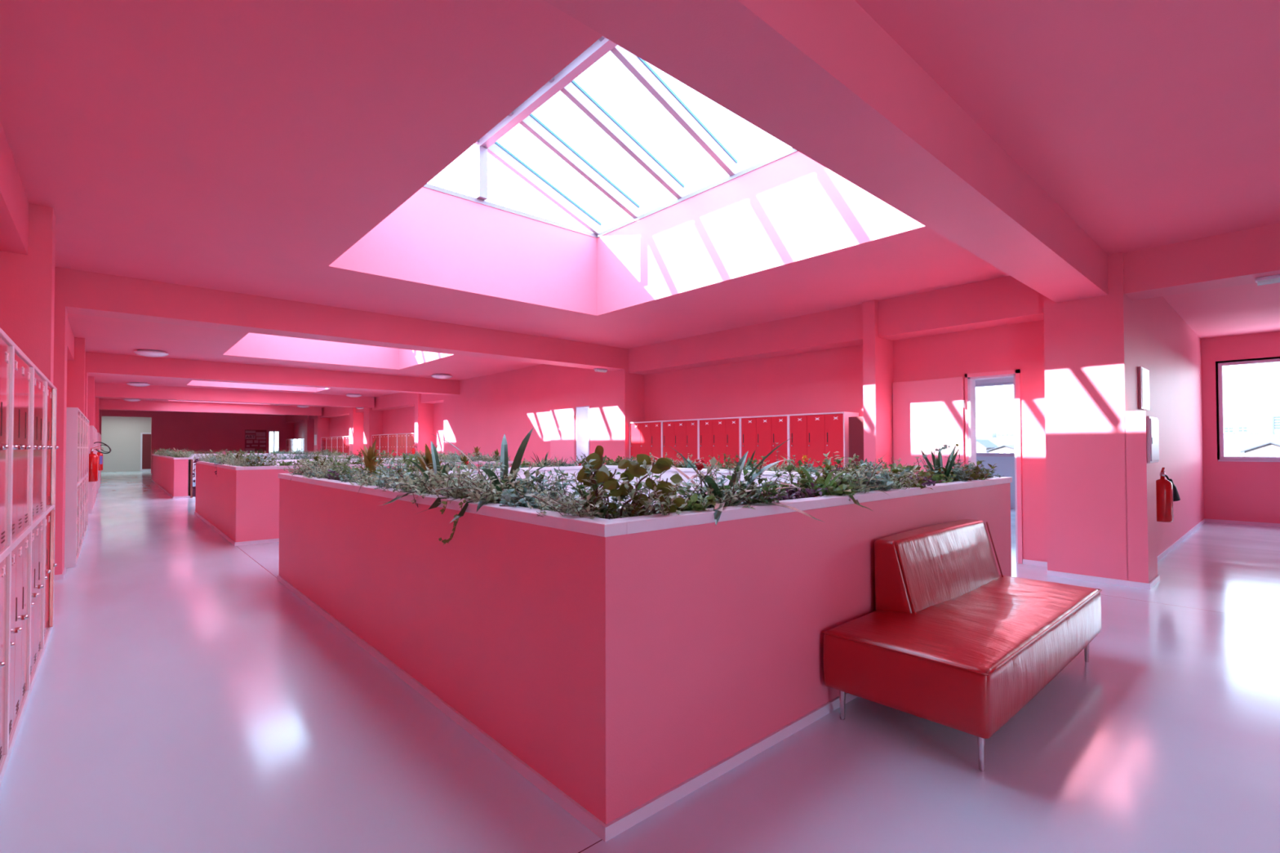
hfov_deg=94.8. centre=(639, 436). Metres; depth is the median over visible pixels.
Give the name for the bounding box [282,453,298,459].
leafy plant
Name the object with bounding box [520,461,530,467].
ivy plant
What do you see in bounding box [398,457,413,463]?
ivy plant
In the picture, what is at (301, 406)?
ceiling light
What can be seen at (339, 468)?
variegated plant
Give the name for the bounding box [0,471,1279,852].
floor
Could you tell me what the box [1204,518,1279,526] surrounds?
baseboard
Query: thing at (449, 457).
variegated plant
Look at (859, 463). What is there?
leafy plant
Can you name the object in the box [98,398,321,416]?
beam
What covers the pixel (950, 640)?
bench sofa
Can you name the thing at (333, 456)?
leafy plant
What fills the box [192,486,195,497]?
wall
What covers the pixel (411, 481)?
variegated plant
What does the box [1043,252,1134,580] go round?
wall
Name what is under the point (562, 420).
door
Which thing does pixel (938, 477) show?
ivy plant
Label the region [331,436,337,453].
locker
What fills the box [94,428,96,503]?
locker
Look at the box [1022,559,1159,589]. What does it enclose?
baseboard
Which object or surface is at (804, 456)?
flowering plant
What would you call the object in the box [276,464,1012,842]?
planter
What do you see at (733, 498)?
variegated plant
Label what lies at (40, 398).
locker
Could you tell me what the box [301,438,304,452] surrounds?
locker
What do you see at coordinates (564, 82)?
frame
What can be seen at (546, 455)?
dracaena
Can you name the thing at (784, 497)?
plant
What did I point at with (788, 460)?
leafy sprig
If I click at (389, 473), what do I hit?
bushy plant
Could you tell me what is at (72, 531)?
locker
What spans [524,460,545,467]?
variegated plant
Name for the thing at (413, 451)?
fire extinguisher
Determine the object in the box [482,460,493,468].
bushy plant
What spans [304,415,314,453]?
pier
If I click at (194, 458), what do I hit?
variegated plant
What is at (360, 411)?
beam
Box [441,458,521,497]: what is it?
variegated plant
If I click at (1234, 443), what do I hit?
ground
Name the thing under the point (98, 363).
beam
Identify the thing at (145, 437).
door
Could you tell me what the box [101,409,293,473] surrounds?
wall
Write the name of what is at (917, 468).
leafy plant
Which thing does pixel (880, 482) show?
bushy plant
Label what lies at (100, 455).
fire extinguisher
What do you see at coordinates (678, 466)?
leafy plant
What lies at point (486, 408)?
wall
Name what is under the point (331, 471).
plant
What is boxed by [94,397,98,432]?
pier
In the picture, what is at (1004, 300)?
beam
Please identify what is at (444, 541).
trailing vine
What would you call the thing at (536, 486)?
variegated plant
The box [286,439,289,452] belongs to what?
locker
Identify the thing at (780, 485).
ivy plant
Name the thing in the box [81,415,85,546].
locker
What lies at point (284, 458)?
bushy plant
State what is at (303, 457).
leaf plant
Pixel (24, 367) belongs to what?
locker
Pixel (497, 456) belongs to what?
variegated plant
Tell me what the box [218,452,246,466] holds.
variegated plant
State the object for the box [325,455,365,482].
leafy plant
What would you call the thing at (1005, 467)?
wall
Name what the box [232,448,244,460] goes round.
plant
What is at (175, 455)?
leafy plant
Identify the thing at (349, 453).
variegated plant
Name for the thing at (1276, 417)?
building
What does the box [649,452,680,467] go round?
variegated plant
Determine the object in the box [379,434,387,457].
locker
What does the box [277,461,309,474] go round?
variegated plant
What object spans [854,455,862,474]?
leafy sprig
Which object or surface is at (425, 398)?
beam
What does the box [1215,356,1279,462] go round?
window
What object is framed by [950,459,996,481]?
leafy plant
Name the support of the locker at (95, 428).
on the floor
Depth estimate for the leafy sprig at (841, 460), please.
3.75 m
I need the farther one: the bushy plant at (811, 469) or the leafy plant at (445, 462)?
the bushy plant at (811, 469)
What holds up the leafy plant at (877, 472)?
on the planter at (622, 667)
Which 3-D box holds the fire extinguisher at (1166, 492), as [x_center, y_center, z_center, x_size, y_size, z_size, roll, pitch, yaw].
[5.995,0.660,6.696,0.309,0.610,0.185,0,-1,5]
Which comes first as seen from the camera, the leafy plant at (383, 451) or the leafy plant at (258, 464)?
the leafy plant at (258, 464)
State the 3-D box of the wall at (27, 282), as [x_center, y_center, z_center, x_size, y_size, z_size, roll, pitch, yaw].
[-4.993,-0.173,4.647,0.490,3.330,0.300,1,-1,-42]
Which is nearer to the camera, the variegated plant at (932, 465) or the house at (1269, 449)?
the variegated plant at (932, 465)
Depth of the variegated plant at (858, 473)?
3.51 m
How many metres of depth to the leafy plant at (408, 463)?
4.38 m
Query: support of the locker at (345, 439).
on the floor
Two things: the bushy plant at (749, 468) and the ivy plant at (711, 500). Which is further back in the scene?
the bushy plant at (749, 468)
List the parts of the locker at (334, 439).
door, door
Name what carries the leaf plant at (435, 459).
on the planter at (622, 667)
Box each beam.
[0,120,28,254]
[65,268,624,371]
[66,319,74,360]
[87,351,459,395]
[94,382,374,408]
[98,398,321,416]
[285,414,304,422]
[309,415,314,419]
[320,406,349,417]
[355,408,363,413]
[371,392,414,410]
[421,393,443,403]
[543,0,1107,302]
[628,304,862,374]
[877,275,1044,340]
[1123,222,1279,300]
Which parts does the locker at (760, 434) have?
door, door, door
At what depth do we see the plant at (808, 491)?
3.23 m
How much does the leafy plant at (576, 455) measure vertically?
0.221 m
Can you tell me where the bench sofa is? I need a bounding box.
[822,519,1102,772]
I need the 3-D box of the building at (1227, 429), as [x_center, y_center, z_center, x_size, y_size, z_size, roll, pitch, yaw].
[445.004,-2.813,444.381,12.120,9.700,5.000,1,-1,-42]
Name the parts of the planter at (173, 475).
baseboard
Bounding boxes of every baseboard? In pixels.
[54,567,66,580]
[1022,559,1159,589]
[1157,518,1204,562]
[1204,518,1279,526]
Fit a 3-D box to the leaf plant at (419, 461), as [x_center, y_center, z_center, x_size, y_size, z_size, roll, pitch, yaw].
[-1.775,0.320,4.357,0.619,0.383,0.571,0,-1,-24]
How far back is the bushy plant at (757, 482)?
3.06 m
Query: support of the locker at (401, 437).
on the floor
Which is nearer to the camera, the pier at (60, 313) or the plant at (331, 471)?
the plant at (331, 471)
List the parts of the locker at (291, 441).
door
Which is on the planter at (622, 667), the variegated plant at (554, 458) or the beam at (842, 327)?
the variegated plant at (554, 458)
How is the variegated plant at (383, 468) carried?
on the planter at (622, 667)
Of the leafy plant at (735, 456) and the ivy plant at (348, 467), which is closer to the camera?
the ivy plant at (348, 467)
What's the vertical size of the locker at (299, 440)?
1.875 m
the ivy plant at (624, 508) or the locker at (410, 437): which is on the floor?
the locker at (410, 437)
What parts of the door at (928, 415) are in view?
frame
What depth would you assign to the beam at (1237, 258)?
5.51 m
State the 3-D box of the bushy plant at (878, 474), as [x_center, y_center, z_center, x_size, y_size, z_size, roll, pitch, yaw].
[1.587,0.311,4.094,0.280,0.204,0.230,-1,-1,41]
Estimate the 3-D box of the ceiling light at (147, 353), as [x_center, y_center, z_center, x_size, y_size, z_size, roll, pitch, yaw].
[-9.765,-1.651,11.761,0.550,0.110,0.550,1,-1,-42]
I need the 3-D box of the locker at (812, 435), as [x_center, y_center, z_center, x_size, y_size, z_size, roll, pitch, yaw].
[2.696,0.599,8.668,0.420,1.875,0.917,1,-1,-42]
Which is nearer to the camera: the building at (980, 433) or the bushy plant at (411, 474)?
the bushy plant at (411, 474)
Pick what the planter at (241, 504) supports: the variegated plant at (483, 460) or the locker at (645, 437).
the variegated plant at (483, 460)
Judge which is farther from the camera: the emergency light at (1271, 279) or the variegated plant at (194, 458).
the variegated plant at (194, 458)
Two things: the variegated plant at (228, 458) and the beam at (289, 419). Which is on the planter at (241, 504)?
the variegated plant at (228, 458)
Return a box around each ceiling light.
[122,398,140,401]
[126,382,150,386]
[133,349,168,357]
[296,404,309,408]
[346,393,362,397]
[431,373,452,379]
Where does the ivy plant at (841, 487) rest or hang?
in the planter at (622, 667)
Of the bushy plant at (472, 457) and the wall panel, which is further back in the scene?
the bushy plant at (472, 457)
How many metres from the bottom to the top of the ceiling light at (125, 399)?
0.110 m
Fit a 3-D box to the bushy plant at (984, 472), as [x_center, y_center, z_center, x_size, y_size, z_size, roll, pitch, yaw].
[3.016,0.334,5.143,0.208,0.183,0.254,0,-1,-17]
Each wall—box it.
[0,203,55,383]
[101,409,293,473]
[101,416,151,471]
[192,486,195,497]
[293,320,1047,562]
[443,348,644,466]
[975,377,1015,508]
[993,331,1279,523]
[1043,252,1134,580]
[1133,296,1204,555]
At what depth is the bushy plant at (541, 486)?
2.99 m
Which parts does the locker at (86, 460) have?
door, door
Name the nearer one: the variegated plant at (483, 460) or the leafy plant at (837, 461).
the leafy plant at (837, 461)
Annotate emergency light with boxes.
[593,368,607,373]
[1254,274,1279,285]
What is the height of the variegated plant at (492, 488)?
0.273 m
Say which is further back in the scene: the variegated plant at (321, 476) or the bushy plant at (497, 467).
the bushy plant at (497, 467)
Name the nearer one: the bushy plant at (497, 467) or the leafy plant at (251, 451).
the bushy plant at (497, 467)
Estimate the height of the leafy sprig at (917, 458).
0.256 m
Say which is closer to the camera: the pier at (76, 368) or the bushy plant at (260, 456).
the bushy plant at (260, 456)
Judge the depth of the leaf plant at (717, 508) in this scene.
2.81 m
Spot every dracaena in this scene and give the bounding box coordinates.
[531,451,559,466]
[550,455,572,466]
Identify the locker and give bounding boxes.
[0,327,14,786]
[8,343,34,761]
[29,364,47,697]
[44,378,58,653]
[64,407,80,568]
[79,411,84,555]
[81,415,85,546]
[84,417,87,538]
[86,418,88,530]
[88,425,93,514]
[93,426,94,509]
[93,427,95,506]
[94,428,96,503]
[95,430,97,501]
[96,432,99,493]
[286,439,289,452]
[289,439,293,453]
[293,438,297,451]
[297,438,301,451]
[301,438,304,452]
[320,437,326,452]
[326,436,331,451]
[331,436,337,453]
[337,436,342,453]
[342,435,349,455]
[371,434,379,457]
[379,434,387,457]
[387,433,396,457]
[396,433,406,456]
[406,432,414,455]
[629,420,662,462]
[662,418,698,466]
[697,417,740,467]
[740,414,788,469]
[788,411,858,471]
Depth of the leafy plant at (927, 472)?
5.27 m
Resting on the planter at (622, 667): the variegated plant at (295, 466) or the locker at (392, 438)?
the variegated plant at (295, 466)
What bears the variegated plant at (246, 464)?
on the planter at (241, 504)
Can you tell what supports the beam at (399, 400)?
attached to the ceiling
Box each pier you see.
[53,266,67,574]
[66,337,85,415]
[84,351,88,417]
[87,376,94,426]
[93,382,95,426]
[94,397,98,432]
[98,409,102,478]
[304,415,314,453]
[314,415,329,452]
[349,407,363,457]
[363,408,382,452]
[414,393,433,455]
[862,299,893,471]
[1124,410,1157,583]
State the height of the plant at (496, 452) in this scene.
0.316 m
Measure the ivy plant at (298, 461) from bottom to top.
0.172 m
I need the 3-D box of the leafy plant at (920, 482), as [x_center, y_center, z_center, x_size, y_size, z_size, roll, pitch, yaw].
[1.765,0.312,4.015,0.453,0.212,0.306,-1,-1,41]
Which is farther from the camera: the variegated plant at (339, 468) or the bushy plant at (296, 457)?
the bushy plant at (296, 457)
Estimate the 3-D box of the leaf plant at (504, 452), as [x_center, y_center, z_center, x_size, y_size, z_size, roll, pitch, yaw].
[-0.715,0.205,3.223,0.988,0.536,0.881,0,-1,-25]
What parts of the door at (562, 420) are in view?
frame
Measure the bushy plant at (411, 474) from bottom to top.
0.190 m
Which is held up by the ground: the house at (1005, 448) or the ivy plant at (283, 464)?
the house at (1005, 448)
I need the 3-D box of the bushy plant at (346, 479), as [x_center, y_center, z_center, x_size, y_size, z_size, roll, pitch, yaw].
[-2.289,0.332,4.720,0.263,0.202,0.284,0,-1,1]
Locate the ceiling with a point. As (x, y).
(283, 149)
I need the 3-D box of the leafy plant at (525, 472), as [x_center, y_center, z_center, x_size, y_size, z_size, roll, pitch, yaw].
[-0.573,0.287,3.163,0.332,0.230,0.289,0,-1,-31]
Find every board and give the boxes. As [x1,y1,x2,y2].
[244,429,266,452]
[848,416,863,468]
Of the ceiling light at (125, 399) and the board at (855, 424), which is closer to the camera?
the board at (855, 424)
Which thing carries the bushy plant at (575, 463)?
on the planter at (622, 667)
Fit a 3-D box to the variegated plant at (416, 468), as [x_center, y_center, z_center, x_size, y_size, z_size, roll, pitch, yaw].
[-1.492,0.295,3.841,0.383,0.243,0.424,0,-1,6]
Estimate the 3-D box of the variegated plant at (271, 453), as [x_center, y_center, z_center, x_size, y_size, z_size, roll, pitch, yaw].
[-8.240,0.486,13.302,0.351,0.217,0.324,-1,-1,37]
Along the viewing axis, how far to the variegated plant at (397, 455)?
10.02 m
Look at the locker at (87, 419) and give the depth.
10.24 m
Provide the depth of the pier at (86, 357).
11.81 m
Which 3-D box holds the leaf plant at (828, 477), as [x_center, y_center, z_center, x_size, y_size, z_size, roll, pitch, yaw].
[1.065,0.280,3.485,0.842,0.361,0.661,0,-1,11]
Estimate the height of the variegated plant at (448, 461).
0.204 m
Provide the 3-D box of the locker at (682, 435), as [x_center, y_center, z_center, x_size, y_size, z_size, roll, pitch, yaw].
[0.859,0.639,10.715,0.420,1.875,0.917,1,-1,-42]
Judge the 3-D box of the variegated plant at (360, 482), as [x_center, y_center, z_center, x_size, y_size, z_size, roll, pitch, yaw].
[-1.961,0.328,4.359,0.338,0.195,0.359,-1,-1,26]
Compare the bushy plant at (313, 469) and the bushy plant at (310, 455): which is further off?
the bushy plant at (310, 455)
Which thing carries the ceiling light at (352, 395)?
attached to the ceiling
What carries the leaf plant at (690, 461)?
in the planter at (622, 667)
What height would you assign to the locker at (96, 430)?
1.875 m
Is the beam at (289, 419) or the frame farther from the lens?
the beam at (289, 419)
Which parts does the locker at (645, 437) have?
door, door, door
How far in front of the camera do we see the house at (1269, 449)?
137.10 m
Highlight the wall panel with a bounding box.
[1137,366,1149,410]
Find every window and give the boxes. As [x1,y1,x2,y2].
[268,431,279,453]
[975,382,1014,457]
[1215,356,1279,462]
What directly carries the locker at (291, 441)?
on the floor
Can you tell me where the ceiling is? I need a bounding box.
[0,0,1279,407]
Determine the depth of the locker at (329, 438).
27.68 m
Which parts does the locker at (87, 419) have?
door, door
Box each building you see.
[976,428,996,437]
[1223,426,1234,433]
[1238,425,1248,433]
[1272,413,1279,434]
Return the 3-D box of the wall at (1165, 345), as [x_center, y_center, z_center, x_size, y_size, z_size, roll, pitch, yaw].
[7.501,-0.147,8.353,7.280,3.330,0.140,1,-1,-42]
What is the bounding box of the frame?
[422,35,797,238]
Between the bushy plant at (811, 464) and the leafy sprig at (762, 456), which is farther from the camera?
the bushy plant at (811, 464)
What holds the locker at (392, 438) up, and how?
on the floor
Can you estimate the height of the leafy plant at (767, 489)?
0.286 m
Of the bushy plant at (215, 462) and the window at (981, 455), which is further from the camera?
the window at (981, 455)
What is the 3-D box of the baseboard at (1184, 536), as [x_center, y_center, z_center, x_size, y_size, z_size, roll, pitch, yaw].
[7.758,1.491,8.449,6.712,0.055,0.014,1,-1,-42]
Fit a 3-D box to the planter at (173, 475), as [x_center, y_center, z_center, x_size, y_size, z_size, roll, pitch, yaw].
[-15.129,1.402,22.162,4.565,1.422,11.992,1,-1,-42]
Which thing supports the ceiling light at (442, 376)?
attached to the ceiling
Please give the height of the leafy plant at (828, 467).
0.253 m
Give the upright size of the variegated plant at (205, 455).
0.252 m
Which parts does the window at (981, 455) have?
sill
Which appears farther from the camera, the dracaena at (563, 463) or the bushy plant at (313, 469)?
the dracaena at (563, 463)
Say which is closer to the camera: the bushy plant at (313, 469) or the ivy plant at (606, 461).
the bushy plant at (313, 469)
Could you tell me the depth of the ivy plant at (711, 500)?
2.54 m
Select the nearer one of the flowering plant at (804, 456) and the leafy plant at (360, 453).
the flowering plant at (804, 456)
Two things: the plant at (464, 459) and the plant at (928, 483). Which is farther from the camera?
the plant at (464, 459)
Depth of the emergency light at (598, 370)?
11.48 m
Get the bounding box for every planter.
[151,453,347,498]
[194,457,513,546]
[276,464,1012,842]
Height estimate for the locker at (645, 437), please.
1.875 m
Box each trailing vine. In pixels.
[192,459,199,482]
[438,497,476,545]
[440,495,471,514]
[576,457,657,502]
[922,444,950,476]
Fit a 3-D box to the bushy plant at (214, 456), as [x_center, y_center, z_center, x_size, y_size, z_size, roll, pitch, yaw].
[-7.750,0.438,10.805,0.326,0.231,0.267,-1,-1,36]
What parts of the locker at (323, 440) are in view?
door, door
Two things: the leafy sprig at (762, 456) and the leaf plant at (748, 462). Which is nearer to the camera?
the leafy sprig at (762, 456)
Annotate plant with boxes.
[161,449,175,456]
[170,450,189,457]
[173,447,195,457]
[174,449,193,457]
[193,453,214,464]
[198,452,218,461]
[209,453,218,462]
[213,454,233,463]
[215,450,246,457]
[216,453,251,463]
[216,456,236,465]
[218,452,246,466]
[218,453,257,466]
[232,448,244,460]
[237,457,257,466]
[240,450,275,462]
[244,456,276,466]
[246,453,273,465]
[260,453,284,466]
[269,453,284,459]
[273,461,294,466]
[275,455,290,459]
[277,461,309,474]
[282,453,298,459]
[284,456,332,475]
[289,457,317,479]
[294,451,310,459]
[296,458,323,465]
[297,457,336,476]
[298,457,350,479]
[299,451,314,459]
[302,449,351,475]
[306,464,333,478]
[315,451,333,458]
[317,456,341,464]
[317,457,328,469]
[324,469,352,481]
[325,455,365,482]
[330,453,350,458]
[334,466,370,482]
[335,459,391,479]
[336,453,355,462]
[337,467,383,484]
[342,466,388,482]
[344,453,364,464]
[346,458,363,464]
[347,467,407,485]
[348,449,362,458]
[355,461,419,491]
[359,439,386,479]
[363,448,393,463]
[363,471,399,487]
[370,453,426,488]
[371,460,426,489]
[375,461,413,480]
[376,462,433,491]
[377,440,487,506]
[383,466,457,493]
[386,454,410,463]
[394,472,422,484]
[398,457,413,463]
[402,462,488,506]
[411,462,466,484]
[412,426,577,523]
[413,465,476,484]
[417,443,443,476]
[426,459,500,490]
[427,462,495,502]
[440,449,462,462]
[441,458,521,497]
[441,459,460,470]
[442,458,463,468]
[446,451,462,462]
[456,454,475,462]
[457,467,519,501]
[459,454,470,465]
[459,462,476,469]
[460,462,541,506]
[466,453,484,462]
[472,446,479,457]
[478,451,500,461]
[479,453,495,461]
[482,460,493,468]
[488,457,500,468]
[493,448,499,460]
[496,468,553,506]
[498,478,549,511]
[506,474,593,513]
[515,466,588,510]
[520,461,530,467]
[524,457,543,466]
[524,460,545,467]
[524,471,621,519]
[533,483,592,513]
[543,457,566,466]
[545,460,562,466]
[556,452,675,519]
[564,461,576,466]
[571,455,586,466]
[576,445,688,519]
[582,456,717,519]
[604,455,622,465]
[604,458,620,465]
[623,506,662,516]
[644,437,824,524]
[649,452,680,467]
[653,479,697,510]
[654,493,718,511]
[671,458,729,508]
[671,462,687,467]
[676,453,701,467]
[676,453,703,467]
[680,466,769,509]
[685,461,697,468]
[688,470,752,506]
[708,453,739,469]
[709,459,733,469]
[711,458,799,503]
[724,450,765,471]
[737,480,791,502]
[737,482,764,503]
[745,463,758,470]
[758,458,788,471]
[760,467,825,498]
[762,488,799,500]
[764,456,897,511]
[777,457,810,471]
[777,482,829,500]
[788,463,835,497]
[792,454,816,471]
[796,475,857,500]
[797,456,870,482]
[799,462,819,472]
[804,460,822,470]
[807,451,881,493]
[842,456,897,470]
[844,462,860,473]
[850,466,882,487]
[851,459,912,492]
[857,457,890,475]
[858,460,919,490]
[864,463,906,483]
[871,467,933,489]
[880,457,917,472]
[881,462,915,475]
[889,465,946,479]
[899,475,937,485]
[909,465,943,473]
[919,457,976,481]
[919,471,955,484]
[920,443,964,481]
[920,477,945,485]
[930,460,972,481]
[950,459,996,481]
[964,464,991,479]
[975,466,1002,477]
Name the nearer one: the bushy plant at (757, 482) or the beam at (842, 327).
the bushy plant at (757, 482)
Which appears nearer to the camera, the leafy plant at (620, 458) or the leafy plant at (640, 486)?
the leafy plant at (640, 486)
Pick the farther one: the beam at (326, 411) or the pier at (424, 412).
the beam at (326, 411)
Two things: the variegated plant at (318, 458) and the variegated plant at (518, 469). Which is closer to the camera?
the variegated plant at (518, 469)
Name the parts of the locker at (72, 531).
door, door, door, door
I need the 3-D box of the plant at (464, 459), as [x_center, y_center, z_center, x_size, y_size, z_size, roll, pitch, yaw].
[-2.206,0.344,7.391,0.143,0.270,0.140,0,-1,0]
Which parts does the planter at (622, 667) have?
baseboard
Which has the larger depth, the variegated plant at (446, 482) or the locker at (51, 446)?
the locker at (51, 446)
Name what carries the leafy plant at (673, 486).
in the planter at (622, 667)
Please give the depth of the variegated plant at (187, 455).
16.45 m
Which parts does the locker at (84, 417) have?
door, door, door, door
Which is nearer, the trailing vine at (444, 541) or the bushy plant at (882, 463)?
the trailing vine at (444, 541)
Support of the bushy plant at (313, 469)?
on the planter at (622, 667)
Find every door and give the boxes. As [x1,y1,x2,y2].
[140,432,151,471]
[550,405,589,465]
[892,368,1022,564]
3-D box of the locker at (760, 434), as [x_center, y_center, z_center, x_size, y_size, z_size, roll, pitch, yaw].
[2.084,0.613,9.350,0.420,1.875,0.917,1,-1,-42]
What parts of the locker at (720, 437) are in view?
door, door, door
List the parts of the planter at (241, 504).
baseboard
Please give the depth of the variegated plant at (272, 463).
8.92 m
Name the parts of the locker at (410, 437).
door, door, door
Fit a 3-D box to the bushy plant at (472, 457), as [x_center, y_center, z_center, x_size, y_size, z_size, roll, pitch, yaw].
[-3.215,0.431,10.863,0.344,0.219,0.282,0,-1,-8]
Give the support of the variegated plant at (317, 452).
on the planter at (622, 667)
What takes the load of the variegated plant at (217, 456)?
on the planter at (241, 504)
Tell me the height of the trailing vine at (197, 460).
0.522 m
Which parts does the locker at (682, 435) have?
door, door, door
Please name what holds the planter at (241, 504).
on the floor
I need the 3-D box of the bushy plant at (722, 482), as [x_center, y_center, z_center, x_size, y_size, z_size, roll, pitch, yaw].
[0.403,0.282,2.911,0.311,0.230,0.336,0,-1,8]
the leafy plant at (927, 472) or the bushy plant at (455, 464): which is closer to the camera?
the leafy plant at (927, 472)
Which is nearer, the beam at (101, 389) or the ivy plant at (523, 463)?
the ivy plant at (523, 463)
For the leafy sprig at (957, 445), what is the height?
0.353 m
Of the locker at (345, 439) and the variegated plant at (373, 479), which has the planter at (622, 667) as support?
the variegated plant at (373, 479)
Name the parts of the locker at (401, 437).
door, door, door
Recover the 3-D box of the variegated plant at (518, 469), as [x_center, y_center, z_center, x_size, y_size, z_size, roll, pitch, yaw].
[-0.835,0.288,3.163,0.335,0.230,0.302,0,-1,2]
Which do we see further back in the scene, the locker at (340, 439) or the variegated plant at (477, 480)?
the locker at (340, 439)
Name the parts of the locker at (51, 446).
door, door, door, door, door, door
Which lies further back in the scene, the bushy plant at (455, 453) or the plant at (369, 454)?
the bushy plant at (455, 453)
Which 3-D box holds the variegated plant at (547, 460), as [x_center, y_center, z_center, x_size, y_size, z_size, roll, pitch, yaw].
[-1.223,0.407,8.145,0.262,0.154,0.278,0,-1,-27]
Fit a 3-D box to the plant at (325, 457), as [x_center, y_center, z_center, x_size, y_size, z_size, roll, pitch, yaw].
[-3.249,0.331,6.013,0.158,0.256,0.122,0,-1,10]
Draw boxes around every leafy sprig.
[758,455,764,502]
[782,459,795,498]
[833,458,842,474]
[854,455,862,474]
[915,457,920,480]
[955,444,966,466]
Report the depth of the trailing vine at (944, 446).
4.74 m
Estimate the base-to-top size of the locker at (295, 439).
1.875 m
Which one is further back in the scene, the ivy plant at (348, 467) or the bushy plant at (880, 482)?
the ivy plant at (348, 467)
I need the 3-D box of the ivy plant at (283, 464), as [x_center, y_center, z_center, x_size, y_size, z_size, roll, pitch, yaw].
[-5.402,0.438,8.919,0.293,0.145,0.255,0,-1,-19]
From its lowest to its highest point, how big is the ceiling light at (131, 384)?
0.110 m
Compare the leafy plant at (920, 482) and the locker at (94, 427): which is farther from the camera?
the locker at (94, 427)
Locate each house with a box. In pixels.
[976,440,997,453]
[986,444,1014,453]
[1240,442,1279,457]
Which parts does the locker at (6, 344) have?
door, door, number plate, door, number plate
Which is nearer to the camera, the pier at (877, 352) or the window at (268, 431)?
the pier at (877, 352)
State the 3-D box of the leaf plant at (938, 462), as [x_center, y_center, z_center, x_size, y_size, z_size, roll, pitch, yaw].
[2.405,0.236,4.656,0.346,0.370,0.278,0,-1,-33]
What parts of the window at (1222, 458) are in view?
sill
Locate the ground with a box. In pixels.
[269,432,1279,457]
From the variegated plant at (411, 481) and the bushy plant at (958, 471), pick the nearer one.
the variegated plant at (411, 481)
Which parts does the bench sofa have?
leg, backrest, seat, leg, leg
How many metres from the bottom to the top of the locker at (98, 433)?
1.875 m
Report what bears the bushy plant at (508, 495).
on the planter at (622, 667)
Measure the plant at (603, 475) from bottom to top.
0.370 m
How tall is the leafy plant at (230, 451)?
0.296 m
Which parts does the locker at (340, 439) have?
door, door, door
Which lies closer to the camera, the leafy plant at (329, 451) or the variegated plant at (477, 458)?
the variegated plant at (477, 458)
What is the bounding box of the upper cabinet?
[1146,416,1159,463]
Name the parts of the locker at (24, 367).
door, number plate, door, number plate, door, door, door, door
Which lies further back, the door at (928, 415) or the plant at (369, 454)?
the door at (928, 415)
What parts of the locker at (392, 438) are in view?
door, door, door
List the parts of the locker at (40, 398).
door, door, door, door, door, door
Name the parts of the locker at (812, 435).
door, door, door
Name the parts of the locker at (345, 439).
door, door, door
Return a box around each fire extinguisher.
[88,441,111,481]
[97,444,111,471]
[411,442,417,456]
[1155,467,1180,522]
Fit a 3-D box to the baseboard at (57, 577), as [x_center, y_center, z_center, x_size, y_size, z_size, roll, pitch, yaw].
[-10.711,1.587,11.008,0.504,0.055,17.484,1,-1,-42]
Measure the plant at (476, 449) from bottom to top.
0.379 m
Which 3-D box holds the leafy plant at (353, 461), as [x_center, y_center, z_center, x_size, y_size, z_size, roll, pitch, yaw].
[-4.609,0.434,9.585,0.379,0.185,0.255,-1,-1,33]
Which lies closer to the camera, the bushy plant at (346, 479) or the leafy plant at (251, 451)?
the bushy plant at (346, 479)
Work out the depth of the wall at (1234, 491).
10.44 m
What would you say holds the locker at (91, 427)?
on the floor
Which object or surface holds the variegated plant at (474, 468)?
on the planter at (622, 667)
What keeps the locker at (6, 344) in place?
on the floor
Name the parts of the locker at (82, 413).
door, door, door, door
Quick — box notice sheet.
[314,434,316,444]
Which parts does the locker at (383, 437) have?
door, door, door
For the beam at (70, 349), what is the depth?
9.54 m
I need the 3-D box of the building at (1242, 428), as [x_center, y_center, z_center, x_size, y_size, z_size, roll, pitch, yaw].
[448.524,-3.089,437.466,12.120,10.000,5.000,1,-1,-42]
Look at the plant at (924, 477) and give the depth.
4.34 m
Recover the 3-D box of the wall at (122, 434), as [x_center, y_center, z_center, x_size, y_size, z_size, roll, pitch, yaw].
[-28.091,0.356,32.432,3.700,3.330,6.600,1,-1,-42]
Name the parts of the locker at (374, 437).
door, door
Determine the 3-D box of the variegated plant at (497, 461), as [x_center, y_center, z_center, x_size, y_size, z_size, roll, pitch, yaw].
[-1.147,0.282,3.704,0.474,0.265,0.428,0,-1,-3]
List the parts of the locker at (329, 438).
door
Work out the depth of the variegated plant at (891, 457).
5.70 m
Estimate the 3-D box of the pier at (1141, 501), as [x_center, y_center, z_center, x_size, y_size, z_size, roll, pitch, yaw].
[5.088,0.618,5.971,0.560,1.735,0.160,1,-1,-42]
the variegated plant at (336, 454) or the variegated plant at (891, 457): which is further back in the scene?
the variegated plant at (336, 454)
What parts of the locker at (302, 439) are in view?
door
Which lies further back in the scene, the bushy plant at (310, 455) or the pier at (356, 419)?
the pier at (356, 419)
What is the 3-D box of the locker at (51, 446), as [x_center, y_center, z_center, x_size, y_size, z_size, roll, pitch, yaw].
[-4.478,0.545,4.204,0.438,1.875,0.917,1,-1,-42]
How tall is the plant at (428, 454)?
0.380 m
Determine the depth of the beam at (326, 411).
27.24 m
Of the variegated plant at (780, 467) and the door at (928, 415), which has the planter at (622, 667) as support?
the variegated plant at (780, 467)

